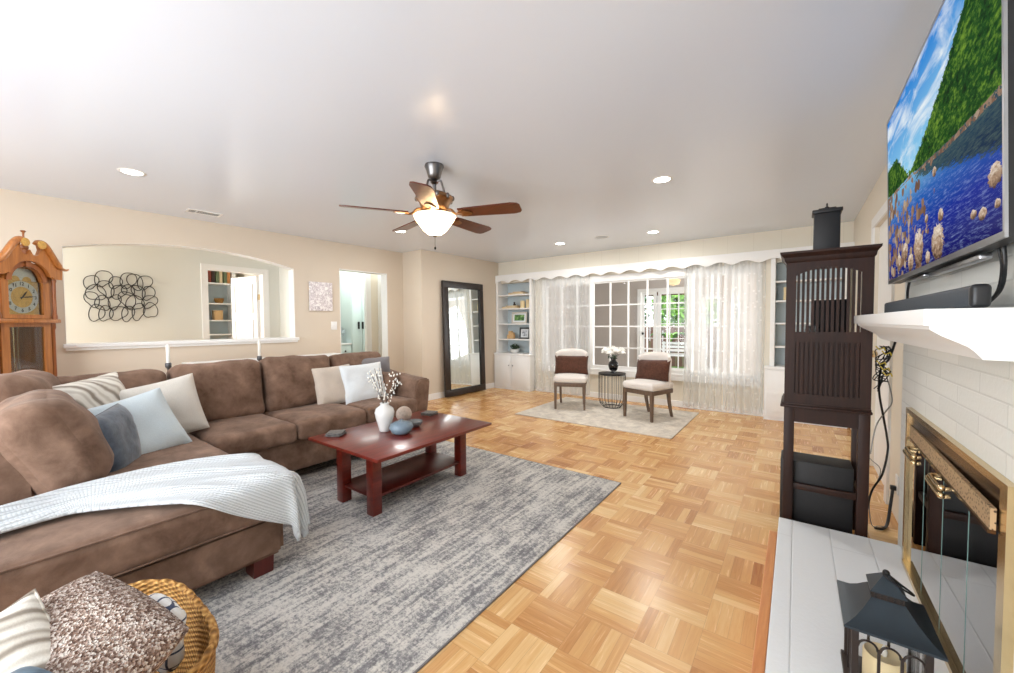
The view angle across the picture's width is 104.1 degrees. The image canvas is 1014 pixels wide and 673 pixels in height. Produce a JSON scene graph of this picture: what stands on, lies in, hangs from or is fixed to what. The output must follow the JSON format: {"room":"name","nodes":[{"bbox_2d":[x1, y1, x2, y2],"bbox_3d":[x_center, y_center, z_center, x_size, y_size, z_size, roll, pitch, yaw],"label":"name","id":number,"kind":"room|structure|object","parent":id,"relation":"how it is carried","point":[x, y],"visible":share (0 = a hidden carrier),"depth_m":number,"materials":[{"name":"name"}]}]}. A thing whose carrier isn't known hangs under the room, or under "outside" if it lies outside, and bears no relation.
{"room":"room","nodes":[
{"label":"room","id":0,"kind":"room"},
{"bbox_2d":[63,246,280,342],"bbox_3d":[-5.168,-0.099,4.893,0.120,2.440,4.800,1,2,36],"label":"wall","id":1,"kind":"structure","parent":0,"point":[175,273],"depth_m":5.25,"materials":[{"name":"paint"}]},
{"bbox_2d":[83,270,157,321],"bbox_3d":[-4.927,-0.506,5.074,0.017,0.644,0.698,1,2,36],"label":"wall art","id":2,"kind":"object","parent":1,"relation":"attached to","point":[95,284],"visible":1,"depth_m":5.05},
{"bbox_2d":[200,263,269,338],"bbox_3d":[-4.222,-0.003,6.181,0.150,2.150,0.910,1,2,36],"label":"trim","id":3,"kind":"structure","parent":1,"relation":"attached to","point":[263,274],"depth_m":6.19,"materials":[{"name":"paint"}]},
{"bbox_2d":[231,276,259,338],"bbox_3d":[-4.379,0.027,6.646,0.730,2.040,0.054,1,2,26],"label":"door","id":4,"kind":"structure","parent":1,"relation":"in","point":[245,296],"depth_m":6.60,"materials":[{"name":"paint"}]},
{"bbox_2d":[0,189,403,376],"bbox_3d":[-4.375,-0.095,4.641,1.673,2.440,6.450,1,3,39],"label":"wall","id":5,"kind":"structure","parent":0,"point":[58,222],"depth_m":4.53,"materials":[{"name":"beige paint"}]},
{"bbox_2d":[62,244,294,343],"bbox_3d":[-3.550,-0.485,4.543,0.148,1.048,2.061,1,3,39],"label":"trim","id":6,"kind":"structure","parent":5,"relation":"attached to","point":[290,270],"depth_m":4.95,"materials":[{"name":"paint"}]},
{"bbox_2d":[63,337,299,350],"bbox_3d":[-3.538,0.071,4.564,0.235,0.065,2.114,1,3,39],"label":"trim","id":7,"kind":"structure","parent":5,"relation":"attached to","point":[204,342],"depth_m":4.28,"materials":[{"name":"paint"}]},
{"bbox_2d":[309,281,332,310],"bbox_3d":[-2.608,-0.560,5.547,0.027,0.400,0.320,1,3,39],"label":"picture","id":8,"kind":"object","parent":5,"relation":"attached to","point":[320,293],"visible":1,"depth_m":5.53},
{"bbox_2d":[339,269,387,356],"bbox_3d":[-2.245,0.029,6.157,0.149,2.067,0.807,1,3,39],"label":"trim","id":9,"kind":"structure","parent":5,"relation":"attached to","point":[383,275],"depth_m":6.43,"materials":[{"name":"paint"}]},
{"bbox_2d":[428,383,494,400],"bbox_3d":[-2.994,1.065,4.753,0.495,0.100,8.100,1,3,39],"label":"baseboard","id":10,"kind":"structure","parent":5,"relation":"attached to","point":[433,396],"depth_m":6.66,"materials":[{"name":"paint"}]},
{"bbox_2d":[371,274,378,351],"bbox_3d":[-2.433,-0.194,7.233,0.050,2.440,0.150,1,2,36],"label":"wall","id":11,"kind":"structure","parent":0,"point":[374,284],"depth_m":7.21,"materials":[{"name":"beige paint"}]},
{"bbox_2d":[364,273,371,351],"bbox_3d":[-2.502,-0.070,7.134,0.060,2.200,0.100,1,2,36],"label":"trim","id":12,"kind":"structure","parent":11,"relation":"attached to","point":[367,277],"depth_m":7.09,"materials":[{"name":"paint"}]},
{"bbox_2d":[382,372,397,394],"bbox_3d":[-1.373,0.502,4.269,0.438,0.254,0.196,1,2,30],"label":"pillow","id":13,"kind":"object","parent":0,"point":[386,377],"visible":0.29,"depth_m":4.15,"materials":[{"name":"fabric"}]},
{"bbox_2d":[403,249,497,393],"bbox_3d":[-0.957,-0.205,7.347,0.630,2.440,2.070,1,3,39],"label":"wall","id":14,"kind":"structure","parent":0,"point":[423,270],"depth_m":6.58,"materials":[{"name":"beige paint"}]},
{"bbox_2d":[0,0,942,262],"bbox_3d":[-0.717,-1.331,3.052,6.600,0.100,8.560,1,2,36],"label":"ceiling","id":15,"kind":"structure","parent":0,"point":[275,116],"depth_m":2.20,"materials":[{"name":"white paint"}]},
{"bbox_2d":[117,168,146,175],"bbox_3d":[-2.894,-1.268,3.053,0.170,0.005,0.170,1,2,36],"label":"recessed light","id":16,"kind":"object","parent":15,"relation":"in","point":[133,172],"visible":1,"depth_m":3.05,"materials":[{"name":"white plastic"}]},
{"bbox_2d":[184,208,222,216],"bbox_3d":[-3.194,-1.303,4.171,0.150,0.006,0.300,1,3,39],"label":"ceiling vent","id":17,"kind":"object","parent":15,"relation":"in","point":[188,209],"visible":1,"depth_m":4.16,"materials":[{"name":"white plastic"}]},
{"bbox_2d":[339,161,521,249],"bbox_3d":[-0.523,-0.967,3.002,1.278,0.627,1.236,1,2,36],"label":"ceiling fan","id":18,"kind":"object","parent":15,"relation":"hanging from","point":[434,219],"visible":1,"depth_m":2.88,"materials":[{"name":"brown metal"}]},
{"bbox_2d":[548,273,756,373],"bbox_3d":[3.623,-0.185,7.495,7.400,2.540,3.660,1,2,36],"label":"wall","id":19,"kind":"structure","parent":0,"point":[619,289],"depth_m":10.07,"materials":[{"name":"paint"}]},
{"bbox_2d":[641,292,656,353],"bbox_3d":[3.483,-0.071,9.746,0.360,2.040,0.100,1,2,36],"label":"door","id":20,"kind":"structure","parent":19,"relation":"in","point":[643,294],"depth_m":9.72,"materials":[{"name":"paint"}]},
{"bbox_2d":[637,287,693,364],"bbox_3d":[3.815,-0.096,9.540,1.300,2.140,0.160,1,2,36],"label":"trim","id":21,"kind":"structure","parent":19,"relation":"attached to","point":[639,291],"depth_m":9.80,"materials":[{"name":"paint"}]},
{"bbox_2d":[658,290,686,369],"bbox_3d":[3.977,-0.063,9.423,0.740,2.040,0.040,1,2,36],"label":"door","id":22,"kind":"structure","parent":19,"relation":"in","point":[681,291],"depth_m":9.46,"materials":[{"name":"paint"}]},
{"bbox_2d":[702,296,720,370],"bbox_3d":[4.626,-0.065,8.947,0.390,1.690,0.040,1,2,36],"label":"window","id":23,"kind":"structure","parent":19,"relation":"in","point":[705,297],"depth_m":8.98,"materials":[{"name":"paint"}]},
{"bbox_2d":[730,295,741,372],"bbox_3d":[5.018,-0.057,8.661,0.200,1.690,0.040,1,2,36],"label":"window","id":24,"kind":"structure","parent":19,"relation":"in","point":[732,305],"depth_m":8.67,"materials":[{"name":"paint"}]},
{"bbox_2d":[417,388,897,672],"bbox_3d":[-0.783,1.206,3.197,6.800,0.100,8.560,1,2,36],"label":"floor","id":25,"kind":"structure","parent":0,"point":[665,574],"depth_m":2.23,"materials":[{"name":"brown wood"}]},
{"bbox_2d":[0,230,68,375],"bbox_3d":[-3.993,0.157,3.213,0.352,2.030,0.636,-1,2,-9],"label":"grandfather clock","id":26,"kind":"object","parent":25,"relation":"on","point":[28,302],"visible":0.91,"depth_m":3.29,"materials":[{"name":"brown wood"}]},
{"bbox_2d":[2,267,40,318],"bbox_3d":[-4.036,-0.352,3.189,0.230,0.420,0.440,-1,2,-9],"label":"clock face","id":27,"kind":"object","parent":26,"relation":"attached to","point":[24,296],"depth_m":3.23,"materials":[{"name":"gold metal"}]},
{"bbox_2d":[182,353,342,363],"bbox_3d":[-2.789,0.682,4.725,0.280,0.865,1.650,1,3,39],"label":"console table","id":28,"kind":"object","parent":25,"relation":"on","point":[327,354],"visible":0.24,"depth_m":4.47,"materials":[{"name":"paint"}]},
{"bbox_2d":[193,441,620,672],"bbox_3d":[-1.013,1.173,2.574,2.465,0.009,3.085,1,2,36],"label":"area rug","id":29,"kind":"object","parent":25,"relation":"on","point":[386,592],"visible":0.56,"depth_m":2.04,"materials":[{"name":"carpet"}]},
{"bbox_2d":[128,579,218,672],"bbox_3d":[-1.163,1.032,0.996,0.666,0.380,0.666,1,2,36],"label":"wicker basket","id":30,"kind":"object","parent":29,"relation":"on","point":[201,640],"visible":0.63,"depth_m":1.24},
{"bbox_2d":[0,589,50,672],"bbox_3d":[-1.129,0.800,0.782,0.327,0.331,0.450,1,2,36],"label":"pillow","id":31,"kind":"object","parent":30,"relation":"in","point":[25,641],"visible":0.73,"depth_m":0.89,"materials":[{"name":"fabric"}]},
{"bbox_2d":[10,666,52,672],"bbox_3d":[-0.977,0.776,0.785,0.220,0.179,0.156,0,2,13],"label":"folded blanket","id":32,"kind":"object","parent":30,"relation":"in","point":[28,669],"visible":1,"depth_m":0.83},
{"bbox_2d":[41,571,188,672],"bbox_3d":[-1.057,0.783,0.913,0.455,0.246,0.363,0,2,20],"label":"pillow","id":33,"kind":"object","parent":30,"relation":"in","point":[100,623],"visible":0.88,"depth_m":0.94,"materials":[{"name":"fabric"}]},
{"bbox_2d":[149,593,186,672],"bbox_3d":[-0.989,0.847,1.135,0.157,0.217,0.087,0,2,19],"label":"plaid cloth","id":34,"kind":"object","parent":30,"relation":"in","point":[173,661],"visible":0.39,"depth_m":1.11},
{"bbox_2d":[0,351,428,611],"bbox_3d":[-1.800,0.670,2.785,2.109,0.986,3.574,1,2,36],"label":"sectional sofa","id":35,"kind":"object","parent":29,"relation":"on","point":[268,407],"visible":0.7,"depth_m":1.86,"materials":[{"name":"fabric"}]},
{"bbox_2d":[0,369,60,401],"bbox_3d":[-2.850,0.472,2.354,0.375,0.548,0.616,-2,2,-37],"label":"cushion","id":36,"kind":"object","parent":35,"relation":"on","point":[13,384],"depth_m":2.19,"materials":[{"name":"fabric"}]},
{"bbox_2d":[0,389,113,495],"bbox_3d":[-2.350,0.537,2.043,0.742,0.508,0.420,1,2,36],"label":"cushion","id":37,"kind":"object","parent":35,"relation":"on","point":[49,441],"depth_m":1.82,"materials":[{"name":"fabric"}]},
{"bbox_2d":[52,371,125,408],"bbox_3d":[-2.642,0.468,2.533,0.232,0.446,0.502,0,2,3],"label":"throw pillow","id":38,"kind":"object","parent":35,"relation":"on","point":[104,389],"visible":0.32,"depth_m":2.52,"materials":[{"name":"fabric"}]},
{"bbox_2d":[56,369,166,388],"bbox_3d":[-2.729,0.483,2.732,0.331,0.487,0.634,1,2,36],"label":"cushion","id":39,"kind":"object","parent":35,"relation":"on","point":[140,377],"depth_m":2.75,"materials":[{"name":"fabric"}]},
{"bbox_2d":[95,403,141,472],"bbox_3d":[-2.207,0.602,2.218,0.188,0.404,0.411,-1,2,-25],"label":"throw pillow","id":40,"kind":"object","parent":35,"relation":"on","point":[117,424],"visible":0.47,"depth_m":2.19,"materials":[{"name":"fabric"}]},
{"bbox_2d":[0,504,260,611],"bbox_3d":[-1.823,0.826,1.570,0.708,0.194,1.578,1,2,36],"label":"seat cushion","id":41,"kind":"object","parent":35,"relation":"on","point":[120,544],"depth_m":1.51,"materials":[{"name":"fabric"}]},
{"bbox_2d":[87,387,191,453],"bbox_3d":[-2.280,0.565,2.434,0.266,0.442,0.479,1,2,23],"label":"throw pillow","id":42,"kind":"object","parent":35,"relation":"on","point":[158,428],"visible":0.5,"depth_m":2.46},
{"bbox_2d":[0,453,309,540],"bbox_3d":[-1.624,0.876,1.746,0.744,0.418,1.249,1,2,36],"label":"knit throw","id":43,"kind":"object","parent":35,"relation":"on","point":[246,485],"visible":1,"depth_m":1.83,"materials":[{"name":"fabric"}]},
{"bbox_2d":[119,373,209,432],"bbox_3d":[-2.396,0.514,2.763,0.497,0.478,0.220,-2,3,-41],"label":"throw pillow","id":44,"kind":"object","parent":35,"relation":"on","point":[180,393],"visible":0.54,"depth_m":2.79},
{"bbox_2d":[107,433,228,476],"bbox_3d":[-2.355,0.793,2.454,1.208,0.198,0.779,1,2,36],"label":"seat cushion","id":45,"kind":"object","parent":35,"relation":"on","point":[202,445],"depth_m":2.38,"materials":[{"name":"fabric"}]},
{"bbox_2d":[166,359,264,421],"bbox_3d":[-2.355,0.457,3.233,0.326,0.516,0.632,1,2,36],"label":"cushion","id":46,"kind":"object","parent":35,"relation":"on","point":[229,389],"depth_m":3.18,"materials":[{"name":"fabric"}]},
{"bbox_2d":[189,413,296,453],"bbox_3d":[-2.114,0.751,3.097,0.830,0.197,0.555,1,2,36],"label":"seat cushion","id":47,"kind":"object","parent":35,"relation":"on","point":[259,433],"depth_m":2.92,"materials":[{"name":"fabric"}]},
{"bbox_2d":[258,355,329,411],"bbox_3d":[-1.976,0.433,3.740,0.333,0.522,0.644,1,2,36],"label":"cushion","id":48,"kind":"object","parent":35,"relation":"on","point":[287,382],"depth_m":3.56,"materials":[{"name":"fabric"}]},
{"bbox_2d":[263,403,365,439],"bbox_3d":[-1.765,0.733,3.570,0.828,0.202,0.631,1,2,36],"label":"seat cushion","id":49,"kind":"object","parent":35,"relation":"on","point":[308,419],"depth_m":3.38,"materials":[{"name":"fabric"}]},
{"bbox_2d":[311,364,349,403],"bbox_3d":[-1.677,0.473,3.848,0.208,0.379,0.385,1,2,36],"label":"throw pillow","id":50,"kind":"object","parent":35,"relation":"on","point":[329,386],"visible":0.64,"depth_m":3.76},
{"bbox_2d":[328,351,380,366],"bbox_3d":[-1.615,0.423,4.244,0.323,0.510,0.620,1,2,36],"label":"cushion","id":51,"kind":"object","parent":35,"relation":"on","point":[355,358],"depth_m":4.11,"materials":[{"name":"fabric"}]},
{"bbox_2d":[339,362,386,404],"bbox_3d":[-1.444,0.472,4.000,0.198,0.398,0.454,1,3,43],"label":"throw pillow","id":52,"kind":"object","parent":35,"relation":"on","point":[357,386],"visible":0.8,"depth_m":3.91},
{"bbox_2d":[361,356,389,371],"bbox_3d":[-1.446,0.412,4.272,0.438,0.410,0.191,-2,3,-41],"label":"throw pillow","id":53,"kind":"object","parent":35,"relation":"on","point":[385,362],"visible":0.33,"depth_m":4.32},
{"bbox_2d":[339,395,416,423],"bbox_3d":[-1.407,0.713,4.060,0.826,0.198,0.596,1,2,36],"label":"seat cushion","id":54,"kind":"object","parent":35,"relation":"on","point":[369,406],"depth_m":3.85,"materials":[{"name":"fabric"}]},
{"bbox_2d":[308,410,491,516],"bbox_3d":[-0.772,0.931,3.036,0.810,0.439,1.090,1,2,36],"label":"coffee table","id":55,"kind":"object","parent":29,"relation":"on","point":[365,441],"visible":0.98,"depth_m":2.84,"materials":[{"name":"red wood"}]},
{"bbox_2d":[375,402,393,431],"bbox_3d":[-0.920,0.604,2.977,0.144,0.217,0.144,1,2,36],"label":"vase","id":56,"kind":"object","parent":55,"relation":"on","point":[384,413],"visible":0.95,"depth_m":2.93,"materials":[{"name":"white ceramic"}]},
{"bbox_2d":[367,368,401,402],"bbox_3d":[-0.901,0.453,2.948,0.280,0.421,0.198,0,2,18],"label":"blossom branches","id":57,"kind":"object","parent":56,"relation":"in","point":[376,372],"visible":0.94,"depth_m":2.95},
{"bbox_2d":[389,419,412,434],"bbox_3d":[-0.777,0.662,2.912,0.172,0.105,0.172,1,2,36],"label":"stone vase","id":58,"kind":"object","parent":55,"relation":"on","point":[399,427],"visible":1,"depth_m":2.85,"materials":[{"name":"blue ceramic"}]},
{"bbox_2d":[345,452,458,495],"bbox_3d":[-0.772,1.035,3.040,0.400,0.020,0.860,1,2,36],"label":"shelf","id":59,"kind":"object","parent":55,"relation":"attached to","point":[400,474],"depth_m":3.01,"materials":[{"name":"brown wood"}]},
{"bbox_2d":[396,406,411,419],"bbox_3d":[-0.850,0.639,3.261,0.128,0.128,0.128,1,2,36],"label":"decorative ball","id":60,"kind":"object","parent":55,"relation":"on","point":[404,412],"visible":0.82,"depth_m":3.22,"materials":[{"name":"beige stone"}]},
{"bbox_2d":[441,280,485,396],"bbox_3d":[-0.749,0.028,7.011,0.104,1.965,0.990,1,3,39],"label":"leaning mirror","id":61,"kind":"object","parent":25,"relation":"on","point":[462,303],"visible":1,"depth_m":6.97,"materials":[{"name":"black wood"}]},
{"bbox_2d":[448,288,480,389],"bbox_3d":[-0.749,0.028,7.010,0.058,1.744,0.770,1,3,39],"label":"mirror glass","id":62,"kind":"object","parent":61,"relation":"attached to","point":[464,304],"depth_m":7.00,"materials":[{"name":"white"}]},
{"bbox_2d":[494,279,534,391],"bbox_3d":[0.190,-0.080,7.592,0.835,2.160,0.452,1,2,36],"label":"bookcase","id":63,"kind":"object","parent":25,"relation":"on","point":[513,371],"visible":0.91,"depth_m":7.60,"materials":[{"name":"paint"}]},
{"bbox_2d":[494,352,534,355],"bbox_3d":[0.197,0.330,7.613,0.835,0.030,0.405,1,2,36],"label":"countertop","id":64,"kind":"structure","parent":63,"relation":"on","point":[501,353],"depth_m":7.46,"materials":[{"name":"paint"}]},
{"bbox_2d":[511,312,527,322],"bbox_3d":[0.253,-0.360,7.582,0.330,0.220,0.114,1,2,30],"label":"picture frame","id":65,"kind":"object","parent":63,"relation":"on","point":[517,317],"visible":0.91,"depth_m":7.55,"materials":[{"name":"white plastic"}]},
{"bbox_2d":[515,397,698,438],"bbox_3d":[1.381,1.062,5.464,2.055,0.009,1.500,1,2,36],"label":"area rug","id":66,"kind":"object","parent":25,"relation":"on","point":[636,420],"visible":0.94,"depth_m":5.26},
{"bbox_2d":[553,348,587,409],"bbox_3d":[0.955,0.618,5.900,0.496,0.850,0.525,0,2,14],"label":"upholstered chair","id":67,"kind":"object","parent":66,"relation":"on","point":[561,380],"visible":0.74,"depth_m":5.71,"materials":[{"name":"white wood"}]},
{"bbox_2d":[554,355,588,374],"bbox_3d":[0.970,0.427,5.960,0.504,0.275,0.156,0,2,15],"label":"throw pillow","id":68,"kind":"object","parent":67,"relation":"on","point":[563,364],"visible":0.97,"depth_m":5.91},
{"bbox_2d":[598,371,625,408],"bbox_3d":[1.554,0.789,5.860,0.396,0.505,0.396,1,2,36],"label":"wire side table","id":69,"kind":"object","parent":66,"relation":"on","point":[604,373],"visible":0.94,"depth_m":5.89,"materials":[{"name":"black metal"}]},
{"bbox_2d":[608,358,618,372],"bbox_3d":[1.568,0.425,5.835,0.150,0.222,0.150,1,2,36],"label":"vase","id":70,"kind":"object","parent":69,"relation":"on","point":[613,365],"visible":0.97,"depth_m":5.79,"materials":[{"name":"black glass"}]},
{"bbox_2d":[601,346,625,359],"bbox_3d":[1.568,0.294,5.831,0.348,0.318,0.356,0,2,14],"label":"flowers","id":71,"kind":"object","parent":70,"relation":"in","point":[610,350],"visible":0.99,"depth_m":5.77,"materials":[{"name":"white plant"}]},
{"bbox_2d":[623,352,672,422],"bbox_3d":[1.875,0.636,5.223,0.525,0.850,0.496,-2,2,-35],"label":"upholstered chair","id":72,"kind":"object","parent":66,"relation":"on","point":[646,387],"visible":0.75,"depth_m":5.12,"materials":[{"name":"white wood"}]},
{"bbox_2d":[635,359,670,381],"bbox_3d":[1.934,0.446,5.258,0.155,0.303,0.516,-2,2,-37],"label":"throw pillow","id":73,"kind":"object","parent":72,"relation":"on","point":[658,370],"visible":0.95,"depth_m":5.18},
{"bbox_2d":[751,530,776,672],"bbox_3d":[0.652,1.173,1.068,0.037,0.096,2.820,1,2,36],"label":"trim","id":74,"kind":"structure","parent":25,"relation":"on","point":[761,640],"depth_m":1.59,"materials":[{"name":"brown wood"}]},
{"bbox_2d":[763,258,846,428],"bbox_3d":[3.756,-0.010,4.986,0.840,2.160,0.452,1,2,36],"label":"bookcase","id":75,"kind":"object","parent":25,"relation":"on","point":[774,373],"visible":0.18,"depth_m":5.08,"materials":[{"name":"paint"}]},
{"bbox_2d":[780,450,853,533],"bbox_3d":[1.860,0.954,2.395,0.337,0.430,0.200,1,2,36],"label":"subwoofer","id":76,"kind":"object","parent":25,"relation":"on","point":[826,511],"visible":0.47,"depth_m":2.30,"materials":[{"name":"black plastic"}]},
{"bbox_2d":[780,243,882,537],"bbox_3d":[1.882,0.339,2.354,0.440,1.662,0.362,1,2,36],"label":"tall cabinet","id":77,"kind":"object","parent":25,"relation":"on","point":[828,378],"visible":0.92,"depth_m":2.22,"materials":[{"name":"brown wood"}]},
{"bbox_2d":[812,203,842,249],"bbox_3d":[1.882,-0.638,2.330,0.138,0.288,0.128,1,2,36],"label":"canister","id":78,"kind":"object","parent":77,"relation":"on","point":[827,220],"visible":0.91,"depth_m":2.29,"materials":[{"name":"black plastic"}]},
{"bbox_2d":[810,299,846,331],"bbox_3d":[1.912,-0.106,2.351,0.170,0.220,0.103,1,2,36],"label":"media box","id":79,"kind":"object","parent":77,"relation":"on","point":[839,299],"visible":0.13,"depth_m":2.31,"materials":[{"name":"black plastic"}]},
{"bbox_2d":[872,346,892,391],"bbox_3d":[2.082,0.178,2.193,0.078,0.256,0.080,1,2,36],"label":"cable bundle","id":80,"kind":"object","parent":77,"relation":"hanging from","point":[885,348],"visible":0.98,"depth_m":2.19,"materials":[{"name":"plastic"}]},
{"bbox_2d":[498,221,853,409],"bbox_3d":[2.075,-0.185,6.266,5.850,2.440,0.130,1,2,36],"label":"wall","id":81,"kind":"structure","parent":0,"point":[801,236],"depth_m":5.78,"materials":[{"name":"paint"}]},
{"bbox_2d":[534,275,589,394],"bbox_3d":[0.941,-0.039,6.952,1.099,2.066,0.072,1,2,36],"label":"sheer curtain","id":82,"kind":"object","parent":81,"relation":"hanging from","point":[555,293],"visible":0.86,"depth_m":6.97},
{"bbox_2d":[536,386,763,416],"bbox_3d":[1.974,0.990,6.295,3.550,0.090,0.015,1,2,36],"label":"baseboard","id":83,"kind":"structure","parent":81,"relation":"attached to","point":[674,403],"depth_m":6.03,"materials":[{"name":"paint"}]},
{"bbox_2d":[539,263,761,386],"bbox_3d":[2.016,-0.175,6.279,3.440,1.640,0.140,1,2,36],"label":"window","id":84,"kind":"structure","parent":81,"relation":"in","point":[676,375],"depth_m":6.11,"materials":[{"name":"paint"}]},
{"bbox_2d":[495,242,854,283],"bbox_3d":[1.933,-1.063,6.184,5.270,0.153,0.115,1,2,36],"label":"trim","id":85,"kind":"structure","parent":81,"relation":"attached to","point":[756,256],"depth_m":5.85,"materials":[{"name":"paint"}]},
{"bbox_2d":[683,263,721,409],"bbox_3d":[2.772,-0.006,5.614,0.500,2.061,0.072,1,2,36],"label":"sheer curtain","id":86,"kind":"object","parent":81,"relation":"hanging from","point":[713,369],"visible":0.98,"depth_m":5.61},
{"bbox_2d":[723,260,765,414],"bbox_3d":[3.169,0.003,5.306,0.486,2.061,0.070,1,2,36],"label":"sheer curtain","id":87,"kind":"object","parent":81,"relation":"hanging from","point":[730,383],"visible":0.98,"depth_m":5.30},
{"bbox_2d":[765,517,948,672],"bbox_3d":[0.935,1.172,0.985,0.516,0.100,3.020,1,2,36],"label":"hearth","id":88,"kind":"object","parent":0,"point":[806,634],"depth_m":1.71,"materials":[{"name":"tile"}]},
{"bbox_2d":[837,569,947,672],"bbox_3d":[1.172,0.916,1.229,0.214,0.391,0.256,1,2,36],"label":"candle lantern","id":89,"kind":"object","parent":88,"relation":"on","point":[879,607],"visible":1,"depth_m":1.19,"materials":[{"name":"black metal"}]},
{"bbox_2d":[862,642,906,672],"bbox_3d":[1.173,1.025,1.232,0.100,0.135,0.100,1,2,36],"label":"pillar candle","id":90,"kind":"object","parent":89,"relation":"on","point":[890,662],"visible":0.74,"depth_m":1.23,"materials":[{"name":"beige wax"}]},
{"bbox_2d":[869,588,904,605],"bbox_3d":[1.172,0.787,1.224,0.075,0.019,0.087,1,2,36],"label":"vent","id":91,"kind":"object","parent":89,"relation":"attached to","point":[877,596],"depth_m":1.19,"materials":[{"name":"black metal"}]},
{"bbox_2d":[850,165,904,521],"bbox_3d":[1.805,-0.013,1.258,0.370,2.440,8.560,1,2,36],"label":"wall","id":92,"kind":"structure","parent":0,"point":[877,197],"depth_m":3.12,"materials":[{"name":"beige paint"}]},
{"bbox_2d":[872,219,888,484],"bbox_3d":[2.924,0.110,3.071,0.100,2.060,0.840,1,2,36],"label":"door","id":93,"kind":"structure","parent":92,"relation":"in","point":[883,286],"depth_m":3.20,"materials":[{"name":"paint"}]},
{"bbox_2d":[871,200,894,504],"bbox_3d":[2.901,0.069,3.086,0.015,2.140,1.000,1,2,36],"label":"trim","id":94,"kind":"structure","parent":92,"relation":"attached to","point":[881,213],"depth_m":2.72,"materials":[{"name":"paint"}]},
{"bbox_2d":[890,474,898,494],"bbox_3d":[2.437,0.927,2.492,0.035,0.116,0.072,1,2,36],"label":"wall outlet","id":95,"kind":"object","parent":92,"relation":"attached to","point":[895,487],"visible":1,"depth_m":2.48,"materials":[{"name":"white plastic"}]},
{"bbox_2d":[874,489,893,529],"bbox_3d":[2.329,1.062,2.426,0.247,0.202,0.041,-1,2,-28],"label":"power cord","id":96,"kind":"object","parent":95,"relation":"attached to","point":[892,490],"visible":0.99,"depth_m":2.44,"materials":[{"name":"black plastic"}]},
{"bbox_2d":[898,243,1013,672],"bbox_3d":[1.274,0.013,0.599,0.450,2.440,3.270,1,2,36],"label":"wall","id":97,"kind":"structure","parent":0,"point":[971,400],"depth_m":1.29,"materials":[{"name":"white brick"}]},
{"bbox_2d":[868,342,896,509],"bbox_3d":[2.097,0.562,2.217,0.048,1.125,0.216,0,2,6],"label":"power cord","id":98,"kind":"object","parent":97,"relation":"attached to","point":[894,343],"visible":0.88,"depth_m":2.20,"materials":[{"name":"black plastic"}]},
{"bbox_2d":[854,307,1013,360],"bbox_3d":[1.525,-0.027,1.493,0.199,0.123,1.450,1,2,36],"label":"mantel shelf","id":99,"kind":"object","parent":97,"relation":"attached to","point":[978,333],"visible":1,"depth_m":0.95,"materials":[{"name":"paint"}]},
{"bbox_2d":[884,284,991,312],"bbox_3d":[1.462,-0.114,1.402,0.035,0.057,1.165,1,2,36],"label":"soundbar","id":100,"kind":"object","parent":99,"relation":"on","point":[976,295],"visible":0.89,"depth_m":1.07,"materials":[{"name":"black plastic"}]},
{"bbox_2d":[887,0,1013,283],"bbox_3d":[1.541,-0.634,1.415,0.099,0.826,1.390,1,2,36],"label":"television","id":101,"kind":"object","parent":97,"relation":"attached to","point":[950,126],"visible":1,"depth_m":1.16,"materials":[{"name":"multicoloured plastic"}]},
{"bbox_2d":[991,245,1007,301],"bbox_3d":[1.309,-0.160,1.067,0.020,0.168,0.166,1,2,36],"label":"power cord","id":102,"kind":"object","parent":101,"relation":"hanging from","point":[1004,258],"visible":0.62,"depth_m":1.01,"materials":[{"name":"black plastic"}]},
{"bbox_2d":[902,407,1013,672],"bbox_3d":[1.571,0.728,1.457,0.063,0.747,1.130,1,2,36],"label":"doors","id":103,"kind":"structure","parent":97,"relation":"in","point":[958,530],"depth_m":1.28,"materials":[{"name":"gold metal"}]},
{"bbox_3d":[5.003,1.034,10.263,20.000,0.100,2.400,1,2,36],"label":"floor","id":104,"kind":"structure","parent":0,"visible":0},
{"bbox_2d":[662,341,707,367],"bbox_3d":[4.871,0.559,11.002,1.200,0.800,0.465,1,2,36],"label":"bench","id":105,"kind":"object","parent":104,"relation":"on","point":[663,342],"visible":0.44,"depth_m":11.26,"materials":[{"name":"white plastic"}]},
{"bbox_3d":[-4.407,1.084,7.356,4.640,0.099,9.800,1,2,36],"label":"floor","id":106,"kind":"structure","parent":0,"visible":0},
{"bbox_2d":[208,272,235,338],"bbox_3d":[-5.227,-0.157,7.184,0.280,2.400,0.470,1,2,36],"label":"bookshelf","id":107,"kind":"object","parent":106,"relation":"on","point":[219,329],"visible":0.34,"depth_m":7.29,"materials":[{"name":"paint"}]},
{"bbox_2d":[340,272,364,352],"bbox_3d":[-3.063,-0.120,7.976,0.540,2.250,0.460,1,2,36],"label":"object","id":108,"kind":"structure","parent":106,"relation":"on","point":[351,284],"depth_m":7.74,"materials":[{"name":"white paint"}]},
{"bbox_3d":[10.905,0.762,18.331,28.000,0.130,17.600,1,2,36],"label":"lawn","id":109,"kind":"structure","parent":0,"visible":0},
{"bbox_2d":[650,295,717,325],"bbox_3d":[6.008,-1.002,13.302,2.407,3.801,2.016,1,2,36],"label":"tree","id":110,"kind":"object","parent":109,"relation":"on","point":[674,298],"visible":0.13,"depth_m":12.96,"materials":[{"name":"green plant"}]},
{"bbox_2d":[644,327,737,366],"bbox_3d":[5.580,0.304,12.063,6.785,1.270,0.030,1,2,36],"label":"fence","id":111,"kind":"object","parent":109,"relation":"on","point":[650,329],"visible":0.09,"depth_m":12.24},
{"bbox_3d":[-2.529,-0.213,7.823,1.880,2.440,3.150,1,2,36],"label":"wall","id":112,"kind":"structure","parent":0,"visible":0},
{"bbox_2d":[377,275,381,356],"bbox_3d":[-2.214,-0.204,7.500,0.050,2.440,0.540,1,2,36],"label":"trim","id":113,"kind":"structure","parent":112,"relation":"attached to","point":[378,276],"depth_m":7.28,"materials":[{"name":"paint"}]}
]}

